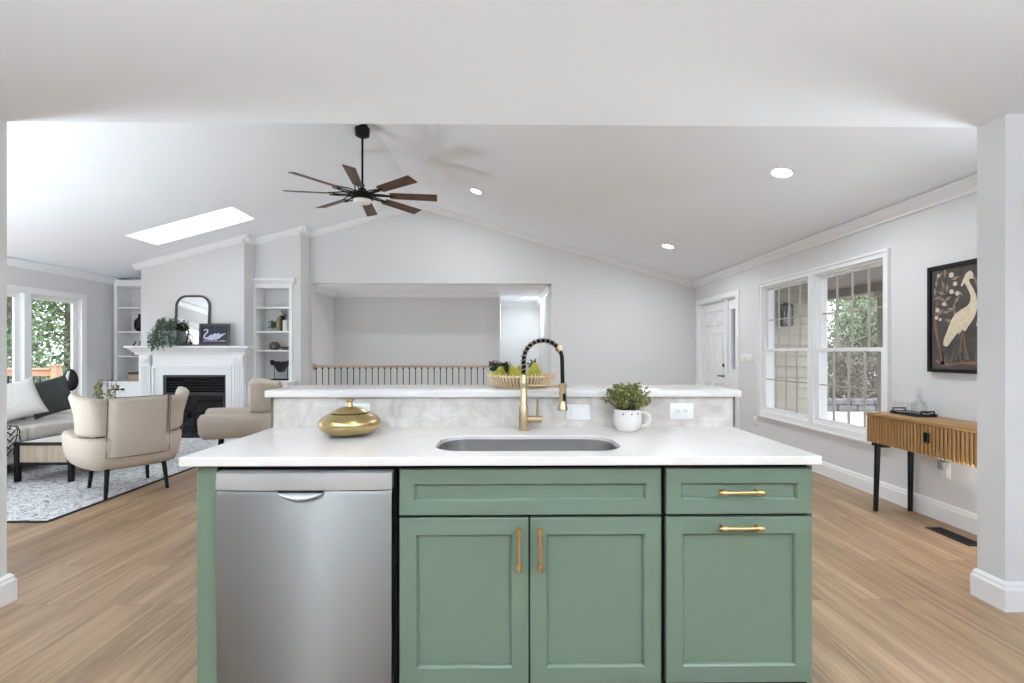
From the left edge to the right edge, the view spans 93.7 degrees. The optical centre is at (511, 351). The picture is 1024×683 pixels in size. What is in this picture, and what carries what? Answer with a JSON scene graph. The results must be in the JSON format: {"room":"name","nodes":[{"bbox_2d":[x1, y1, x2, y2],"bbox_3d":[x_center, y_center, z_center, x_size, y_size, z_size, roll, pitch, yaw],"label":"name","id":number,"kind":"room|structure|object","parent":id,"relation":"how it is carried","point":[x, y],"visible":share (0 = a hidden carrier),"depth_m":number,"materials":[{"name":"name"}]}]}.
{"room":"kitchen","nodes":[
{"label":"kitchen","id":0,"kind":"room"},
{"bbox_2d":[0,119,6,576],"bbox_3d":[-4.597,0.050,2.302,4.065,2.440,0.220,0,0,-1],"label":"wall","id":1,"kind":"structure","parent":0,"point":[3,124],"depth_m":2.42,"materials":[{"name":"white paint"}]},
{"bbox_2d":[0,573,17,607],"bbox_3d":[-3.008,1.199,2.322,0.942,0.142,0.274,0,0,-1],"label":"baseboard","id":2,"kind":"structure","parent":1,"relation":"attached to","point":[8,582],"depth_m":2.42,"materials":[{"name":"white paint"}]},
{"bbox_2d":[7,266,113,398],"bbox_3d":[-6.591,0.021,5.203,0.150,2.498,6.030,0,0,-1],"label":"wall","id":3,"kind":"structure","parent":0,"point":[100,295],"depth_m":7.47,"materials":[{"name":"white paint"}]},
{"bbox_2d":[7,284,86,409],"bbox_3d":[-6.534,0.018,5.023,0.140,1.785,4.680,0,0,-1],"label":"window","id":4,"kind":"structure","parent":3,"relation":"in","point":[15,296],"depth_m":6.43,"materials":[{"name":"white paint"}]},
{"bbox_2d":[31,294,76,393],"bbox_3d":[-6.601,0.010,6.893,0.028,1.600,0.770,0,0,-1],"label":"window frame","id":5,"kind":"structure","parent":4,"relation":"attached to","point":[72,302],"depth_m":7.21,"materials":[{"name":"white paint"}]},
{"bbox_2d":[7,257,125,283],"bbox_3d":[-6.480,-1.166,5.224,0.072,0.104,5.670,0,0,-1],"label":"crown molding","id":6,"kind":"structure","parent":3,"relation":"attached to","point":[13,262],"depth_m":6.87,"materials":[{"name":"white paint"}]},
{"bbox_2d":[141,242,253,380],"bbox_3d":[-5.058,-0.284,7.897,1.623,3.109,0.600,0,0,-1],"label":"wall","id":7,"kind":"structure","parent":0,"point":[224,275],"depth_m":7.60,"materials":[{"name":"white paint"}]},
{"bbox_2d":[132,234,249,270],"bbox_3d":[-5.054,-1.575,7.561,1.793,0.595,0.072,0,0,-1],"label":"crown molding","id":8,"kind":"structure","parent":7,"relation":"attached to","point":[234,240],"depth_m":7.55,"materials":[{"name":"white paint"}]},
{"bbox_2d":[241,234,255,244],"bbox_3d":[-4.208,-1.797,7.673,0.072,0.104,0.300,0,0,-1],"label":"crown molding","id":9,"kind":"structure","parent":7,"relation":"attached to","point":[243,236],"depth_m":7.67,"materials":[{"name":"white paint"}]},
{"bbox_2d":[254,234,307,385],"bbox_3d":[-3.868,-0.389,8.062,0.762,3.317,0.300,0,0,-1],"label":"wall","id":10,"kind":"structure","parent":0,"point":[287,257],"depth_m":7.92,"materials":[{"name":"white paint"}]},
{"bbox_2d":[253,225,305,245],"bbox_3d":[-3.823,-1.913,7.877,0.847,0.336,0.072,0,0,-1],"label":"crown molding","id":11,"kind":"structure","parent":10,"relation":"attached to","point":[294,231],"depth_m":7.87,"materials":[{"name":"white paint"}]},
{"bbox_2d":[315,292,333,384],"bbox_3d":[-3.582,0.850,8.916,0.160,4.040,1.080,0,0,-1],"label":"wall","id":12,"kind":"structure","parent":0,"point":[324,304],"depth_m":8.97,"materials":[{"name":"white paint"}]},
{"bbox_2d":[315,285,335,296],"bbox_3d":[-3.466,-1.128,8.917,0.072,0.104,1.080,0,0,-1],"label":"crown molding","id":13,"kind":"structure","parent":12,"relation":"attached to","point":[318,289],"depth_m":8.87,"materials":[{"name":"white paint"}]},
{"bbox_2d":[334,297,499,384],"bbox_3d":[-1.955,0.850,9.536,3.430,4.040,0.120,0,0,-1],"label":"wall","id":14,"kind":"structure","parent":0,"point":[367,330],"depth_m":9.48,"materials":[{"name":"white paint"}]},
{"bbox_2d":[334,292,499,297],"bbox_3d":[-1.874,-1.128,9.441,3.270,0.104,0.072,0,0,-1],"label":"crown molding","id":15,"kind":"structure","parent":14,"relation":"attached to","point":[338,294],"depth_m":9.43,"materials":[{"name":"white paint"}]},
{"bbox_2d":[9,376,876,397],"bbox_3d":[-0.189,3.095,14.999,120.000,0.150,90.000,0,0,-1],"label":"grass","id":16,"kind":"structure","parent":0,"point":[46,376],"depth_m":42.01,"materials":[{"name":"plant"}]},
{"bbox_2d":[7,297,46,382],"bbox_3d":[-13.180,-1.381,12.158,2.224,8.813,2.487,0,0,23],"label":"bare tree","id":17,"kind":"object","parent":16,"relation":"on","point":[9,316],"visible":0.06,"depth_m":12.28,"materials":[{"name":"grey plant"}]},
{"bbox_2d":[7,300,57,381],"bbox_3d":[-19.103,-2.650,17.761,3.932,11.350,3.955,0,0,7],"label":"evergreen tree","id":18,"kind":"object","parent":16,"relation":"on","point":[7,300],"visible":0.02,"depth_m":18.28,"materials":[{"name":"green plant"}]},
{"bbox_2d":[7,296,62,378],"bbox_3d":[-15.365,-1.857,14.432,3.491,9.762,3.490,0,0,-1],"label":"evergreen tree","id":19,"kind":"object","parent":16,"relation":"on","point":[8,299],"visible":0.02,"depth_m":14.78,"materials":[{"name":"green plant"}]},
{"bbox_2d":[7,299,70,391],"bbox_3d":[-10.247,-1.356,11.101,2.960,8.758,2.903,0,0,-13],"label":"evergreen tree","id":20,"kind":"object","parent":16,"relation":"on","point":[55,309],"visible":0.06,"depth_m":10.64,"materials":[{"name":"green plant"}]},
{"bbox_2d":[827,321,863,398],"bbox_3d":[8.784,0.615,12.837,1.029,2.856,1.031,0,0,-4],"label":"shrub","id":21,"kind":"object","parent":16,"relation":"on","point":[840,367],"visible":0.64,"depth_m":12.68,"materials":[{"name":"grey plant"}]},
{"bbox_2d":[827,294,876,397],"bbox_3d":[10.372,-1.539,14.462,2.285,6.621,2.327,0,0,22],"label":"leafy tree","id":22,"kind":"object","parent":16,"relation":"on","point":[847,323],"visible":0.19,"depth_m":14.24,"materials":[{"name":"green plant"}]},
{"bbox_2d":[827,296,876,394],"bbox_3d":[12.246,-1.884,16.837,2.584,7.517,2.936,0,0,33],"label":"leafy tree","id":23,"kind":"object","parent":16,"relation":"on","point":[866,323],"visible":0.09,"depth_m":16.86,"materials":[{"name":"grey plant"}]},
{"bbox_2d":[839,300,876,397],"bbox_3d":[14.743,-2.708,20.032,3.356,10.366,3.751,0,0,-13],"label":"tree","id":24,"kind":"object","parent":16,"relation":"on","point":[861,300],"visible":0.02,"depth_m":19.87,"materials":[{"name":"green plant"}]},
{"bbox_2d":[862,352,876,397],"bbox_3d":[9.984,0.989,12.849,1.026,2.279,1.018,0,0,-5],"label":"shrub","id":25,"kind":"object","parent":16,"relation":"on","point":[872,380],"visible":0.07,"depth_m":12.87,"materials":[{"name":"grey plant"}]},
{"bbox_2d":[308,209,694,384],"bbox_3d":[-1.690,-0.648,8.319,10.030,3.837,0.160,0,0,-1],"label":"wall","id":26,"kind":"structure","parent":0,"point":[612,324],"depth_m":8.31,"materials":[{"name":"white paint"}]},
{"bbox_2d":[309,202,693,287],"bbox_3d":[-0.156,-1.845,8.263,6.665,1.463,0.072,0,0,-1],"label":"crown molding","id":27,"kind":"structure","parent":26,"relation":"attached to","point":[423,206],"depth_m":8.25,"materials":[{"name":"white paint"}]},
{"bbox_2d":[0,0,1023,301],"bbox_3d":[-1.643,-1.891,4.580,10.030,1.452,14.000,0,0,-1],"label":"ceiling","id":28,"kind":"structure","parent":0,"point":[825,63],"depth_m":2.37,"materials":[{"name":"white paint"}]},
{"bbox_2d":[132,207,249,241],"bbox_3d":[-4.503,-1.934,6.766,1.495,0.671,0.655,0,0,-1],"label":"window","id":29,"kind":"structure","parent":28,"relation":"attached to","point":[230,214],"depth_m":7.06,"materials":[{"name":"white glass"}]},
{"bbox_2d":[282,124,436,216],"bbox_3d":[-1.683,-2.112,5.399,1.581,0.900,1.581,0,0,14],"label":"ceiling fan","id":30,"kind":"object","parent":28,"relation":"hanging from","point":[361,196],"visible":1,"depth_m":5.35,"materials":[{"name":"brown wood"}]},
{"bbox_2d":[769,167,793,177],"bbox_3d":[2.239,-1.488,3.983,0.179,0.056,0.185,0,0,5],"label":"recessed light","id":31,"kind":"object","parent":28,"relation":"in","point":[779,172],"visible":1,"depth_m":3.98,"materials":[{"name":"white paint"}]},
{"bbox_2d":[0,467,1023,682],"bbox_3d":[-1.657,1.345,4.529,10.200,0.150,14.100,0,0,-1],"label":"floor","id":32,"kind":"structure","parent":0,"point":[107,590],"depth_m":2.43,"materials":[{"name":"brown wood"}]},
{"bbox_2d":[100,279,140,398],"bbox_3d":[-6.195,0.037,7.873,0.648,2.465,0.609,0,0,-1],"label":"bookcase","id":33,"kind":"object","parent":32,"relation":"on","point":[127,293],"visible":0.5,"depth_m":7.93,"materials":[{"name":"white paint"}]},
{"bbox_2d":[128,371,138,380],"bbox_3d":[-6.201,0.395,7.988,0.230,0.150,0.200,0,0,-1],"label":"wicker box","id":34,"kind":"object","parent":33,"relation":"on","point":[133,376],"visible":0.48,"depth_m":7.89,"materials":[{"name":"brown wicker"}]},
{"bbox_2d":[134,314,140,330],"bbox_3d":[-6.201,-0.487,8.003,0.170,0.290,0.170,0,0,-1],"label":"vase","id":35,"kind":"object","parent":33,"relation":"on","point":[137,323],"visible":0.55,"depth_m":7.94,"materials":[{"name":"black ceramic"}]},
{"bbox_2d":[7,438,238,522],"bbox_3d":[-4.790,1.264,5.305,2.625,0.010,3.506,0,0,-1],"label":"area rug","id":36,"kind":"object","parent":32,"relation":"on","point":[44,494],"visible":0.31,"depth_m":4.50,"materials":[{"name":"grey carpet"}]},
{"bbox_2d":[7,410,73,464],"bbox_3d":[-5.611,0.870,4.985,1.185,0.800,2.210,0,0,-1],"label":"sofa","id":37,"kind":"object","parent":36,"relation":"on","point":[30,428],"visible":0.31,"depth_m":5.25,"materials":[{"name":"beige fabric"}]},
{"bbox_2d":[7,425,20,459],"bbox_3d":[-5.216,0.906,4.650,0.484,0.326,0.431,0,0,-1],"label":"throw blanket","id":38,"kind":"object","parent":37,"relation":"on","point":[13,432],"visible":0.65,"depth_m":4.79,"materials":[{"name":"beige fabric"}]},
{"bbox_2d":[18,426,26,441],"bbox_3d":[-5.445,0.850,4.519,0.865,0.169,0.935,0,0,-1],"label":"seat cushion","id":39,"kind":"object","parent":37,"relation":"on","point":[23,429],"depth_m":4.94,"materials":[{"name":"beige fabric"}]},
{"bbox_2d":[7,377,48,421],"bbox_3d":[-5.239,0.513,5.045,0.230,0.484,0.515,0,0,33],"label":"throw pillow","id":40,"kind":"object","parent":37,"relation":"on","point":[23,399],"visible":0.86,"depth_m":5.06,"materials":[{"name":"white fabric"}]},
{"bbox_2d":[7,414,73,439],"bbox_3d":[-5.457,0.850,5.464,0.865,0.169,0.935,0,0,-1],"label":"seat cushion","id":41,"kind":"object","parent":37,"relation":"on","point":[52,424],"depth_m":5.28,"materials":[{"name":"beige fabric"}]},
{"bbox_2d":[34,375,70,419],"bbox_3d":[-5.283,0.513,5.488,0.222,0.478,0.498,0,0,22],"label":"throw pillow","id":42,"kind":"object","parent":37,"relation":"on","point":[54,393],"visible":0.72,"depth_m":5.47,"materials":[{"name":"grey fabric"}]},
{"bbox_2d":[13,434,103,481],"bbox_3d":[-4.548,1.069,5.193,0.555,0.382,1.100,0,0,-1],"label":"coffee table","id":43,"kind":"object","parent":36,"relation":"on","point":[48,450],"visible":0.36,"depth_m":4.65,"materials":[{"name":"white wood"}]},
{"bbox_2d":[92,378,119,398],"bbox_3d":[-4.544,0.584,5.353,0.261,0.588,0.250,0,0,-1],"label":"plant","id":44,"kind":"object","parent":43,"relation":"on","point":[97,389],"visible":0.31,"depth_m":5.33,"materials":[{"name":"green plant"}]},
{"bbox_2d":[61,386,188,499],"bbox_3d":[-3.577,0.799,4.464,0.897,0.926,0.881,0,0,38],"label":"armchair","id":45,"kind":"object","parent":36,"relation":"on","point":[136,431],"visible":1,"depth_m":4.15,"materials":[{"name":"fabric"}]},
{"bbox_2d":[197,377,282,444],"bbox_3d":[-3.362,0.799,6.015,0.897,0.926,0.881,0,0,-27],"label":"armchair","id":46,"kind":"object","parent":36,"relation":"on","point":[220,424],"visible":0.75,"depth_m":5.71,"materials":[{"name":"fabric"}]},
{"bbox_3d":[-5.981,0.945,6.445,0.390,0.630,0.390,0,0,-1],"label":"side table","id":47,"kind":"object","parent":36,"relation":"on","visible":0},
{"bbox_2d":[63,369,78,390],"bbox_3d":[-5.931,0.427,6.438,0.202,0.404,0.127,0,0,-1],"label":"bird sculpture","id":48,"kind":"object","parent":47,"relation":"on","point":[71,377],"visible":0.68,"depth_m":6.41,"materials":[{"name":"black ceramic"}]},
{"bbox_2d":[123,346,253,431],"bbox_3d":[-5.037,0.588,7.711,1.904,1.365,0.612,0,0,-1],"label":"fireplace","id":49,"kind":"object","parent":32,"relation":"on","point":[213,376],"visible":0.82,"depth_m":7.53,"materials":[{"name":"white paint"}]},
{"bbox_2d":[146,317,180,350],"bbox_3d":[-5.369,-0.270,7.359,0.510,0.552,0.379,0,0,-1],"label":"trailing plant","id":50,"kind":"object","parent":49,"relation":"on","point":[167,336],"visible":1,"depth_m":7.32,"materials":[{"name":"green plant"}]},
{"bbox_2d":[123,346,253,354],"bbox_3d":[-5.035,-0.025,7.501,1.904,0.140,0.191,0,0,-1],"label":"mantel shelf","id":51,"kind":"object","parent":49,"relation":"attached to","point":[137,350],"depth_m":7.47,"materials":[{"name":"white paint"}]},
{"bbox_2d":[174,295,210,345],"bbox_3d":[-5.033,-0.496,7.560,0.545,0.798,0.064,0,0,-1],"label":"arched mirror","id":52,"kind":"object","parent":49,"relation":"on","point":[191,311],"visible":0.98,"depth_m":7.56,"materials":[{"name":"silver metal"}]},
{"bbox_2d":[198,324,229,345],"bbox_3d":[-4.624,-0.270,7.457,0.470,0.346,0.052,0,0,-1],"label":"framed print","id":53,"kind":"object","parent":49,"relation":"on","point":[209,334],"visible":1,"depth_m":7.46,"materials":[{"name":"blue paper"}]},
{"bbox_2d":[181,432,199,437],"bbox_3d":[-5.017,1.260,7.297,1.650,0.020,0.389,0,0,-1],"label":"hearth slab","id":54,"kind":"object","parent":32,"relation":"on","point":[183,434],"visible":0.06,"depth_m":7.19,"materials":[{"name":"black stone"}]},
{"bbox_2d":[197,467,218,682],"bbox_3d":[-1.051,0.829,1.959,0.068,0.883,0.622,0,0,-1],"label":"end panel","id":55,"kind":"object","parent":32,"relation":"on","point":[206,476],"visible":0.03,"depth_m":1.65,"materials":[{"name":"green paint"}]},
{"bbox_2d":[246,278,296,406],"bbox_3d":[-3.940,0.033,7.902,0.782,2.475,0.609,0,0,-1],"label":"bookcase","id":56,"kind":"object","parent":32,"relation":"on","point":[271,295],"visible":0.48,"depth_m":8.07,"materials":[{"name":"white paint"}]},
{"bbox_2d":[269,342,279,349],"bbox_3d":[-3.971,-0.102,8.031,0.170,0.138,0.170,0,0,-1],"label":"wooden vase","id":57,"kind":"object","parent":56,"relation":"on","point":[273,345],"visible":0.96,"depth_m":7.97,"materials":[{"name":"brown wood"}]},
{"bbox_2d":[270,360,288,379],"bbox_3d":[-3.866,0.300,8.032,0.342,0.340,0.100,0,0,-1],"label":"sculpture","id":58,"kind":"object","parent":56,"relation":"on","point":[280,366],"visible":0.84,"depth_m":8.01,"materials":[{"name":"black paint"}]},
{"bbox_2d":[281,310,288,330],"bbox_3d":[-3.795,-0.539,8.003,0.130,0.383,0.092,0,0,-1],"label":"vase","id":59,"kind":"object","parent":56,"relation":"on","point":[285,323],"visible":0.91,"depth_m":7.98,"materials":[{"name":"white ceramic"}]},
{"bbox_2d":[215,466,397,682],"bbox_3d":[-0.710,0.820,1.921,0.612,0.860,0.642,0,0,-1],"label":"dishwasher","id":60,"kind":"object","parent":32,"relation":"on","point":[307,556],"visible":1,"depth_m":1.62,"materials":[{"name":"silver metal"}]},
{"bbox_2d":[313,360,497,384],"bbox_3d":[-1.838,0.701,8.343,3.202,1.136,0.116,0,0,-1],"label":"stair railing","id":61,"kind":"object","parent":32,"relation":"on","point":[315,366],"visible":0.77,"depth_m":8.32,"materials":[{"name":"brown wood"}]},
{"bbox_2d":[271,397,734,427],"bbox_3d":[-0.037,0.741,2.341,2.209,1.058,0.117,0,0,-1],"label":"wall","id":62,"kind":"structure","parent":32,"relation":"on","point":[272,398],"depth_m":2.27,"materials":[{"name":"grey paint"}]},
{"bbox_2d":[264,385,740,396],"bbox_3d":[-0.038,0.196,2.442,2.238,0.032,0.385,0,0,-1],"label":"bar","id":63,"kind":"object","parent":62,"relation":"on","point":[299,390],"visible":0.96,"depth_m":2.26,"materials":[{"name":"white stone"}]},
{"bbox_2d":[487,372,554,388],"bbox_3d":[0.047,0.142,2.453,0.347,0.074,0.346,0,0,-1],"label":"fruit basket","id":64,"kind":"object","parent":63,"relation":"on","point":[509,382],"visible":0.71,"depth_m":2.33,"materials":[{"name":"wicker"}]},
{"bbox_2d":[488,361,509,373],"bbox_3d":[-0.062,0.104,2.451,0.132,0.119,0.101,0,0,-1],"label":"greenery sprig","id":65,"kind":"object","parent":64,"relation":"in","point":[496,365],"visible":0.67,"depth_m":2.44,"materials":[{"name":"green plant"}]},
{"bbox_2d":[492,362,505,375],"bbox_3d":[-0.065,0.108,2.425,0.084,0.121,0.083,0,0,-5],"label":"pear","id":66,"kind":"object","parent":64,"relation":"in","point":[500,370],"visible":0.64,"depth_m":2.40,"materials":[{"name":"green food"}]},
{"bbox_2d":[507,361,520,375],"bbox_3d":[0.011,0.108,2.423,0.085,0.121,0.085,0,0,-31],"label":"pear","id":67,"kind":"object","parent":64,"relation":"in","point":[511,370],"visible":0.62,"depth_m":2.40,"materials":[{"name":"green food"}]},
{"bbox_2d":[526,359,543,375],"bbox_3d":[0.114,0.098,2.420,0.096,0.138,0.096,0,0,-40],"label":"pear","id":68,"kind":"object","parent":64,"relation":"in","point":[534,368],"visible":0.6,"depth_m":2.39,"materials":[{"name":"green food"}]},
{"bbox_2d":[274,397,732,427],"bbox_3d":[-0.035,0.284,2.276,2.171,0.144,0.013,0,0,-1],"label":"backsplash","id":69,"kind":"structure","parent":62,"relation":"attached to","point":[289,412],"depth_m":2.27,"materials":[{"name":"beige stone"}]},
{"bbox_2d":[345,403,369,410],"bbox_3d":[-0.726,0.278,2.256,0.115,0.071,0.010,0,0,-1],"label":"wall outlet","id":70,"kind":"object","parent":69,"relation":"attached to","point":[366,406],"visible":0.31,"depth_m":2.26,"materials":[{"name":"white plastic"}]},
{"bbox_2d":[566,404,590,419],"bbox_3d":[0.314,0.284,2.269,0.119,0.073,0.010,0,0,-1],"label":"light switch","id":71,"kind":"object","parent":69,"relation":"attached to","point":[575,411],"visible":0.88,"depth_m":2.27,"materials":[{"name":"white plastic"}]},
{"bbox_2d":[669,403,693,418],"bbox_3d":[0.804,0.281,2.275,0.115,0.075,0.010,0,0,-1],"label":"wall outlet","id":72,"kind":"object","parent":69,"relation":"attached to","point":[676,410],"visible":1,"depth_m":2.27,"materials":[{"name":"white plastic"}]},
{"bbox_2d":[674,407,688,414],"bbox_3d":[0.804,0.281,2.273,0.071,0.037,0.004,0,0,-1],"label":"receptacle","id":73,"kind":"object","parent":72,"relation":"attached to","point":[677,410],"depth_m":2.27,"materials":[{"name":"white plastic"}]},
{"bbox_2d":[398,465,660,682],"bbox_3d":[0.060,0.829,1.945,0.921,0.882,0.652,0,0,-1],"label":"base cabinet","id":74,"kind":"object","parent":32,"relation":"on","point":[507,574],"visible":0.99,"depth_m":1.67,"materials":[{"name":"green paint"}]},
{"bbox_2d":[178,427,821,466],"bbox_3d":[-0.035,0.371,1.955,2.183,0.030,0.656,0,0,-1],"label":"countertop","id":75,"kind":"structure","parent":74,"relation":"on","point":[398,446],"depth_m":1.77,"materials":[{"name":"white stone"}]},
{"bbox_2d":[318,398,380,436],"bbox_3d":[-0.698,0.278,2.066,0.257,0.157,0.257,0,0,-1],"label":"brass bowl","id":76,"kind":"object","parent":75,"relation":"on","point":[349,420],"visible":1,"depth_m":1.98,"materials":[{"name":"gold metal"}]},
{"bbox_2d":[438,439,617,450],"bbox_3d":[0.060,0.479,1.887,0.698,0.214,0.320,0,0,-1],"label":"sink","id":77,"kind":"object","parent":75,"relation":"in","point":[464,444],"visible":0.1,"depth_m":2.04,"materials":[{"name":"silver metal"}]},
{"bbox_2d":[518,337,567,430],"bbox_3d":[0.141,0.144,2.188,0.228,0.424,0.055,0,0,-1],"label":"kitchen faucet","id":78,"kind":"object","parent":75,"relation":"on","point":[524,419],"visible":1,"depth_m":2.18,"materials":[{"name":"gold metal"}]},
{"bbox_2d":[600,382,651,431],"bbox_3d":[0.520,0.245,2.186,0.240,0.222,0.228,0,0,-1],"label":"potted plant","id":79,"kind":"object","parent":75,"relation":"on","point":[628,417],"visible":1,"depth_m":2.14,"materials":[{"name":"green plant"}]},
{"bbox_2d":[613,408,651,431],"bbox_3d":[0.545,0.307,2.182,0.168,0.097,0.127,0,0,-1],"label":"mug","id":80,"kind":"object","parent":75,"relation":"on","point":[624,419],"depth_m":2.14,"materials":[{"name":"white ceramic"}]},
{"bbox_2d":[661,465,811,682],"bbox_3d":[0.782,0.829,1.954,0.519,0.882,0.652,0,0,-1],"label":"base cabinet","id":81,"kind":"object","parent":32,"relation":"on","point":[736,540],"visible":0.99,"depth_m":1.68,"materials":[{"name":"green paint"}]},
{"bbox_2d":[866,412,976,511],"bbox_3d":[3.046,0.878,3.329,0.348,0.785,1.142,0,0,-1],"label":"console table","id":82,"kind":"object","parent":32,"relation":"on","point":[949,439],"visible":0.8,"depth_m":3.44,"materials":[{"name":"brown wood"}]},
{"bbox_2d":[890,407,937,416],"bbox_3d":[3.094,0.462,3.704,0.178,0.044,0.278,0,0,-1],"label":"serving tray","id":83,"kind":"object","parent":82,"relation":"on","point":[911,413],"visible":1,"depth_m":3.67,"materials":[{"name":"black metal"}]},
{"bbox_2d":[925,527,976,545],"bbox_3d":[3.044,1.267,3.304,0.114,0.006,0.330,0,0,-1],"label":"floor vent","id":84,"kind":"object","parent":32,"relation":"in","point":[962,539],"visible":0.96,"depth_m":3.29,"materials":[{"name":"black metal"}]},
{"bbox_2d":[501,307,538,371],"bbox_3d":[0.186,0.050,11.453,1.140,2.440,0.100,0,0,-1],"label":"wall","id":85,"kind":"structure","parent":0,"point":[519,325],"depth_m":11.40,"materials":[{"name":"white paint"}]},
{"bbox_2d":[501,302,537,306],"bbox_3d":[0.190,-1.128,11.367,0.905,0.104,0.072,0,0,-1],"label":"crown molding","id":86,"kind":"structure","parent":85,"relation":"attached to","point":[503,304],"depth_m":11.36,"materials":[{"name":"white paint"}]},
{"bbox_2d":[539,291,550,373],"bbox_3d":[0.718,0.050,9.920,0.115,2.440,2.980,0,0,-1],"label":"wall","id":87,"kind":"structure","parent":0,"point":[545,307],"depth_m":9.53,"materials":[{"name":"white paint"}]},
{"bbox_2d":[536,285,550,306],"bbox_3d":[0.624,-1.128,9.919,0.072,0.104,2.980,0,0,-1],"label":"crown molding","id":88,"kind":"structure","parent":87,"relation":"attached to","point":[547,289],"depth_m":9.37,"materials":[{"name":"white paint"}]},
{"bbox_2d":[734,293,807,414],"bbox_3d":[4.490,-0.055,9.190,2.290,3.150,0.335,0,0,-1],"label":"wall","id":89,"kind":"structure","parent":0,"point":[794,297],"depth_m":9.05,"materials":[{"name":"beige paint"}]},
{"bbox_2d":[780,302,793,325],"bbox_3d":[5.108,-0.700,8.946,0.200,0.440,0.163,0,0,-1],"label":"wall lantern","id":90,"kind":"object","parent":89,"relation":"attached to","point":[784,305],"visible":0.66,"depth_m":8.92,"materials":[{"name":"grey metal"}]},
{"bbox_2d":[775,265,882,300],"bbox_3d":[4.742,-1.100,3.060,2.640,0.260,12.000,0,0,-1],"label":"ceiling","id":91,"kind":"structure","parent":0,"point":[860,277],"depth_m":7.78,"materials":[{"name":"white paint"}]},
{"bbox_2d":[695,192,976,513],"bbox_3d":[3.287,0.021,5.402,0.150,2.498,6.180,0,0,-1],"label":"wall","id":92,"kind":"structure","parent":0,"point":[945,233],"depth_m":3.97,"materials":[{"name":"white paint"}]},
{"bbox_2d":[696,290,739,428],"bbox_3d":[3.244,0.198,7.486,0.164,2.145,1.510,0,0,-1],"label":"door","id":93,"kind":"structure","parent":92,"relation":"in","point":[715,314],"depth_m":7.49,"materials":[{"name":"white paint"}]},
{"bbox_2d":[741,354,752,362],"bbox_3d":[3.193,0.086,6.514,0.011,0.106,0.297,0,0,-1],"label":"light switch","id":94,"kind":"object","parent":92,"relation":"attached to","point":[744,357],"visible":1,"depth_m":6.50,"materials":[{"name":"white plastic"}]},
{"bbox_2d":[758,248,890,448],"bbox_3d":[3.259,-0.032,5.139,0.154,1.709,2.107,0,0,-1],"label":"window","id":95,"kind":"structure","parent":92,"relation":"in","point":[821,349],"depth_m":4.87,"materials":[{"name":"white paint"}]},
{"bbox_2d":[763,277,807,419],"bbox_3d":[3.266,-0.037,5.654,0.126,1.565,0.946,0,0,-1],"label":"window","id":96,"kind":"structure","parent":95,"relation":"attached to","point":[768,350],"depth_m":5.87,"materials":[{"name":"white paint"}]},
{"bbox_2d":[692,173,976,287],"bbox_3d":[3.176,-1.166,5.425,0.072,0.104,5.830,0,0,-1],"label":"crown molding","id":97,"kind":"structure","parent":92,"relation":"attached to","point":[966,186],"depth_m":4.33,"materials":[{"name":"white paint"}]},
{"bbox_2d":[812,461,976,534],"bbox_3d":[3.213,1.199,4.621,0.018,0.142,4.220,0,0,-1],"label":"baseboard","id":98,"kind":"structure","parent":92,"relation":"attached to","point":[965,520],"depth_m":3.93,"materials":[{"name":"white paint"}]},
{"bbox_2d":[941,463,949,478],"bbox_3d":[3.230,0.882,3.578,0.010,0.115,0.075,0,0,-1],"label":"wall outlet","id":99,"kind":"object","parent":92,"relation":"attached to","point":[944,473],"visible":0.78,"depth_m":3.56,"materials":[{"name":"white plastic"}]},
{"bbox_2d":[938,459,946,469],"bbox_3d":[3.208,0.799,3.578,0.034,0.152,0.045,0,0,-1],"label":"power adapter","id":100,"kind":"object","parent":99,"relation":"attached to","point":[942,465],"visible":0.81,"depth_m":3.56,"materials":[{"name":"grey plastic"}]},
{"bbox_2d":[927,258,976,373],"bbox_3d":[3.220,-0.248,3.428,0.033,0.800,0.545,0,0,-1],"label":"framed painting","id":101,"kind":"object","parent":92,"relation":"attached to","point":[951,287],"visible":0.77,"depth_m":3.51,"materials":[{"name":"black paint"}]},
{"bbox_2d":[827,411,876,425],"bbox_3d":[8.692,1.555,3.110,10.540,0.130,18.000,0,0,-1],"label":"floor","id":102,"kind":"structure","parent":0,"point":[856,417],"depth_m":11.09,"materials":[{"name":"concrete"}]},
{"bbox_2d":[827,398,876,410],"bbox_3d":[9.704,1.335,12.148,8.113,0.310,0.249,0,0,-1],"label":"wall","id":103,"kind":"structure","parent":102,"relation":"on","point":[856,404],"depth_m":12.03,"materials":[{"name":"grey stone"}]},
{"bbox_2d":[874,290,882,411],"bbox_3d":[5.905,0.260,7.625,0.180,2.460,0.180,0,0,-1],"label":"porch post","id":104,"kind":"object","parent":102,"relation":"on","point":[879,294],"visible":0.22,"depth_m":7.63,"materials":[{"name":"beige paint"}]},
{"bbox_2d":[977,114,1023,580],"bbox_3d":[2.912,0.050,2.437,0.975,2.440,0.140,0,0,-1],"label":"wall","id":105,"kind":"structure","parent":0,"point":[1000,141],"depth_m":2.38,"materials":[{"name":"white paint"}]},
{"bbox_2d":[970,568,1023,611],"bbox_3d":[2.828,1.199,2.436,0.844,0.142,0.178,0,0,-1],"label":"baseboard","id":106,"kind":"structure","parent":105,"relation":"attached to","point":[1007,596],"depth_m":2.38,"materials":[{"name":"white paint"}]},
{"bbox_3d":[-9.675,1.390,5.539,5.990,0.040,5.320,0,0,-1],"label":"floor","id":107,"kind":"structure","parent":0,"visible":0},
{"bbox_2d":[7,365,62,383],"bbox_3d":[-10.051,0.792,7.974,5.020,1.155,0.140,0,0,-1],"label":"deck railing","id":108,"kind":"object","parent":107,"relation":"on","point":[55,371],"visible":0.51,"depth_m":7.98,"materials":[{"name":"brown wood"}]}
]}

